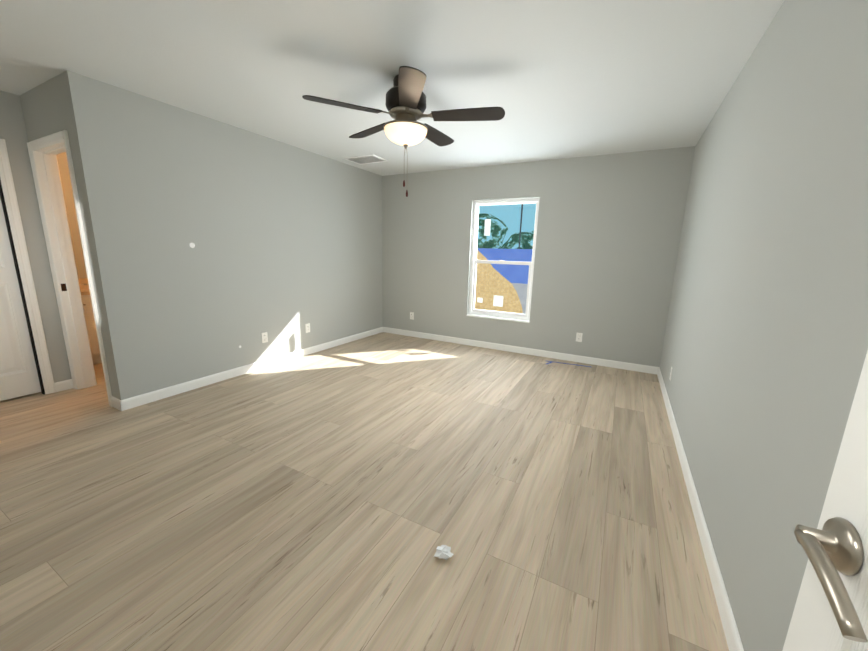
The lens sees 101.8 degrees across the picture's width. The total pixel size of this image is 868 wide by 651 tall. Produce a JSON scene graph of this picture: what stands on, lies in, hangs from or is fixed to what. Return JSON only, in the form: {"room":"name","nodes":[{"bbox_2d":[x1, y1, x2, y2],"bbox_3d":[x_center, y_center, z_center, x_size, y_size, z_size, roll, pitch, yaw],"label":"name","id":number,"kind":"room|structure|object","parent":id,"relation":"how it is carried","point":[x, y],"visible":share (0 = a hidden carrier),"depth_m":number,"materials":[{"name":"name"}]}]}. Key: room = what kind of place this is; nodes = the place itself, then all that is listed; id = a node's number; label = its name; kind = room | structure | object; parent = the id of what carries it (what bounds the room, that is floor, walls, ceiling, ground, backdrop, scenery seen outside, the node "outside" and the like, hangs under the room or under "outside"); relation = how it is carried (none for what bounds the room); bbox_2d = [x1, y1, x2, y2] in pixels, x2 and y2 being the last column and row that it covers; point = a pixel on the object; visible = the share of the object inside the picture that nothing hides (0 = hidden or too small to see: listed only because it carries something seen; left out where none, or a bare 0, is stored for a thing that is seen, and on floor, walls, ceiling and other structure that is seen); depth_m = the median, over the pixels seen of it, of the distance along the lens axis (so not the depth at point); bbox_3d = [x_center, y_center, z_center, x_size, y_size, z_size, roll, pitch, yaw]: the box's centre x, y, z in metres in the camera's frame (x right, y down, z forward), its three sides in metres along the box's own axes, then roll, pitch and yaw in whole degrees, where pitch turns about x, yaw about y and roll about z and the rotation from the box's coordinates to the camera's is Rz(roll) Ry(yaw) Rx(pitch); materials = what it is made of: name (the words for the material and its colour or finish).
{"room":"empty bedroom","nodes":[
{"label":"empty bedroom","id":0,"kind":"room"},
{"bbox_2d":[0,90,71,382],"bbox_3d":[-3.662,-0.519,2.491,0.120,2.440,1.301,8,13,27],"label":"wall","id":1,"kind":"structure","parent":0,"point":[13,133],"depth_m":2.93,"materials":[{"name":"grey paint"}]},
{"bbox_2d":[0,198,40,400],"bbox_3d":[-3.576,-0.338,2.671,0.065,1.982,0.566,8,13,27],"label":"door","id":2,"kind":"structure","parent":1,"relation":"in","point":[18,374],"depth_m":2.93,"materials":[{"name":"paint"}]},
{"bbox_2d":[0,139,55,393],"bbox_3d":[-3.581,-0.371,2.667,0.139,2.085,0.710,8,13,27],"label":"door frame","id":3,"kind":"structure","parent":1,"relation":"attached to","point":[10,206],"depth_m":2.91,"materials":[{"name":"white wood"}]},
{"bbox_2d":[20,74,113,396],"bbox_3d":[-3.430,-0.651,3.161,1.982,2.440,0.120,8,13,27],"label":"wall","id":4,"kind":"structure","parent":0,"point":[44,109],"depth_m":2.62,"materials":[{"name":"grey paint"}]},
{"bbox_2d":[27,130,111,406],"bbox_3d":[-2.925,-0.411,2.930,0.750,2.090,0.156,8,13,27],"label":"door frame","id":5,"kind":"structure","parent":4,"relation":"attached to","point":[43,151],"depth_m":2.99,"materials":[{"name":"white wood"}]},
{"bbox_2d":[56,152,86,277],"bbox_3d":[-4.137,-0.851,4.043,0.120,2.440,3.646,8,13,27],"label":"wall","id":6,"kind":"structure","parent":0,"point":[71,211],"depth_m":3.95,"materials":[{"name":"orange paint"}]},
{"bbox_2d":[78,278,88,285],"bbox_3d":[-3.969,-0.533,4.284,0.020,0.100,1.256,8,13,27],"label":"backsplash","id":7,"kind":"structure","parent":6,"relation":"attached to","point":[82,281],"depth_m":4.08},
{"bbox_2d":[60,70,382,399],"bbox_3d":[-1.705,-0.807,4.141,0.120,2.440,3.501,8,13,27],"label":"wall","id":8,"kind":"structure","parent":0,"point":[285,239],"depth_m":3.28,"materials":[{"name":"grey paint"}]},
{"bbox_2d":[114,327,381,410],"bbox_3d":[-1.686,0.356,4.331,0.012,0.087,3.487,8,13,27],"label":"baseboard","id":9,"kind":"structure","parent":8,"relation":"attached to","point":[139,400],"depth_m":3.56,"materials":[{"name":"white wood"}]},
{"bbox_2d":[261,332,267,342],"bbox_3d":[-1.877,0.134,3.912,0.008,0.114,0.070,8,13,27],"label":"electrical outlet","id":10,"kind":"object","parent":8,"relation":"attached to","point":[265,337],"visible":1,"depth_m":3.91,"materials":[{"name":"white plastic"}]},
{"bbox_2d":[305,323,309,332],"bbox_3d":[-1.588,0.033,4.440,0.008,0.114,0.070,8,13,27],"label":"electrical outlet","id":11,"kind":"object","parent":8,"relation":"attached to","point":[307,327],"visible":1,"depth_m":4.43,"materials":[{"name":"white plastic"}]},
{"bbox_2d":[0,332,728,650],"bbox_3d":[-1.514,0.770,2.804,6.258,0.100,6.436,8,13,27],"label":"floor","id":12,"kind":"structure","parent":0,"point":[332,498],"depth_m":1.79,"materials":[{"name":"beige laminate"}]},
{"bbox_2d":[81,294,101,363],"bbox_3d":[-3.737,-0.036,4.253,0.575,0.780,1.235,8,13,27],"label":"bathroom vanity","id":13,"kind":"object","parent":12,"relation":"on","point":[89,318],"depth_m":3.79,"materials":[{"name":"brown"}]},
{"bbox_2d":[80,286,89,293],"bbox_3d":[-3.731,-0.435,4.173,0.565,0.035,1.256,8,13,27],"label":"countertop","id":14,"kind":"structure","parent":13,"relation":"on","point":[84,289],"depth_m":3.81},
{"bbox_2d":[434,545,453,559],"bbox_3d":[0.046,1.005,1.558,0.081,0.023,0.084,8,13,27],"label":"scrap","id":15,"kind":"object","parent":12,"relation":"on","point":[443,552],"visible":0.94,"depth_m":1.55,"materials":[{"name":"white paper"}]},
{"bbox_2d":[546,361,590,366],"bbox_3d":[1.637,0.487,4.328,0.540,0.002,0.210,8,13,27],"label":"tape","id":16,"kind":"object","parent":12,"relation":"on","point":[565,363],"visible":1,"depth_m":4.38,"materials":[{"name":"blue"}]},
{"bbox_2d":[0,0,783,175],"bbox_3d":[-1.449,-1.717,2.292,6.258,0.100,6.436,8,13,27],"label":"ceiling","id":17,"kind":"structure","parent":0,"point":[558,79],"depth_m":2.17,"materials":[{"name":"white paint"}]},
{"bbox_2d":[343,154,387,164],"bbox_3d":[-0.856,-2.086,4.442,0.460,0.013,0.320,8,13,27],"label":"ceiling vent","id":18,"kind":"object","parent":17,"relation":"in","point":[366,159],"visible":0.98,"depth_m":4.42,"materials":[{"name":"white plastic"}]},
{"bbox_2d":[302,66,504,196],"bbox_3d":[-0.170,-1.287,2.479,1.274,0.749,1.221,8,13,27],"label":"fan","id":19,"kind":"object","parent":17,"relation":"hanging from","point":[405,103],"visible":1,"depth_m":2.31,"materials":[{"name":"brown metal"}]},
{"bbox_2d":[382,146,694,366],"bbox_3d":[0.934,-0.871,4.789,4.156,2.440,0.140,8,13,27],"label":"wall","id":20,"kind":"structure","parent":0,"point":[609,229],"depth_m":4.35,"materials":[{"name":"grey paint"}]},
{"bbox_2d":[410,312,413,319],"bbox_3d":[-0.348,-0.151,5.543,0.070,0.114,0.008,8,13,27],"label":"electrical outlet","id":21,"kind":"object","parent":20,"relation":"attached to","point":[412,315],"visible":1,"depth_m":5.54,"materials":[{"name":"white plastic"}]},
{"bbox_2d":[466,314,528,322],"bbox_3d":[0.882,-0.100,4.908,0.900,0.020,0.078,8,13,27],"label":"window sill","id":22,"kind":"structure","parent":20,"relation":"attached to","point":[500,318],"depth_m":4.87,"materials":[{"name":"white wood"}]},
{"bbox_2d":[468,198,539,320],"bbox_3d":[0.934,-0.890,4.806,0.912,1.582,0.074,8,13,27],"label":"window unit","id":23,"kind":"structure","parent":20,"relation":"in","point":[497,300],"depth_m":4.83,"materials":[{"name":"white plastic"}]},
{"bbox_2d":[382,327,657,373],"bbox_3d":[0.860,0.292,4.964,3.898,0.087,0.012,8,13,27],"label":"baseboard","id":24,"kind":"structure","parent":20,"relation":"attached to","point":[549,354],"depth_m":4.73,"materials":[{"name":"white"}]},
{"bbox_2d":[576,333,582,341],"bbox_3d":[1.818,0.148,4.415,0.070,0.114,0.008,8,13,27],"label":"electrical outlet","id":25,"kind":"object","parent":20,"relation":"attached to","point":[578,337],"visible":1,"depth_m":4.41,"materials":[{"name":"white plastic"}]},
{"bbox_2d":[660,0,867,650],"bbox_3d":[1.187,-0.100,1.078,0.120,2.440,6.296,8,13,27],"label":"wall","id":26,"kind":"structure","parent":0,"point":[764,349],"depth_m":1.22,"materials":[{"name":"grey paint"}]},
{"bbox_2d":[654,367,743,650],"bbox_3d":[1.453,0.920,1.992,0.012,0.087,4.802,8,13,27],"label":"baseboard","id":27,"kind":"structure","parent":26,"relation":"attached to","point":[732,636],"depth_m":1.58,"materials":[{"name":"white wood"}]},
{"bbox_2d":[782,350,867,650],"bbox_3d":[0.392,0.276,0.137,0.144,2.018,0.809,8,13,27],"label":"entry door","id":28,"kind":"structure","parent":26,"relation":"in","point":[830,612],"depth_m":0.46,"materials":[{"name":"paint"}]},
{"label":"outside","id":29,"kind":"structure","parent":0,"visible":0},
{"bbox_3d":[15.432,-1.146,29.159,60.000,0.100,54.124,8,13,27],"label":"ground","id":30,"kind":"structure","parent":29,"visible":0},
{"bbox_2d":[475,248,531,313],"bbox_3d":[0.908,-1.031,12.232,8.000,5.750,3.600,8,13,27],"label":"house","id":31,"kind":"structure","parent":30,"relation":"on","point":[495,289],"depth_m":9.86,"materials":[{"name":"beige"}]},
{"bbox_2d":[477,213,533,248],"bbox_3d":[4.899,-2.722,18.665,11.006,6.675,4.829,8,13,27],"label":"trees","id":32,"kind":"object","parent":30,"relation":"on","point":[510,243],"depth_m":17.20,"materials":[{"name":"green plant"}]},
{"bbox_2d":[518,204,522,248],"bbox_3d":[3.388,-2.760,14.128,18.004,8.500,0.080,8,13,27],"label":"pole","id":33,"kind":"object","parent":30,"relation":"on","point":[520,225],"depth_m":13.86,"materials":[{"name":"black metal"}]}
]}

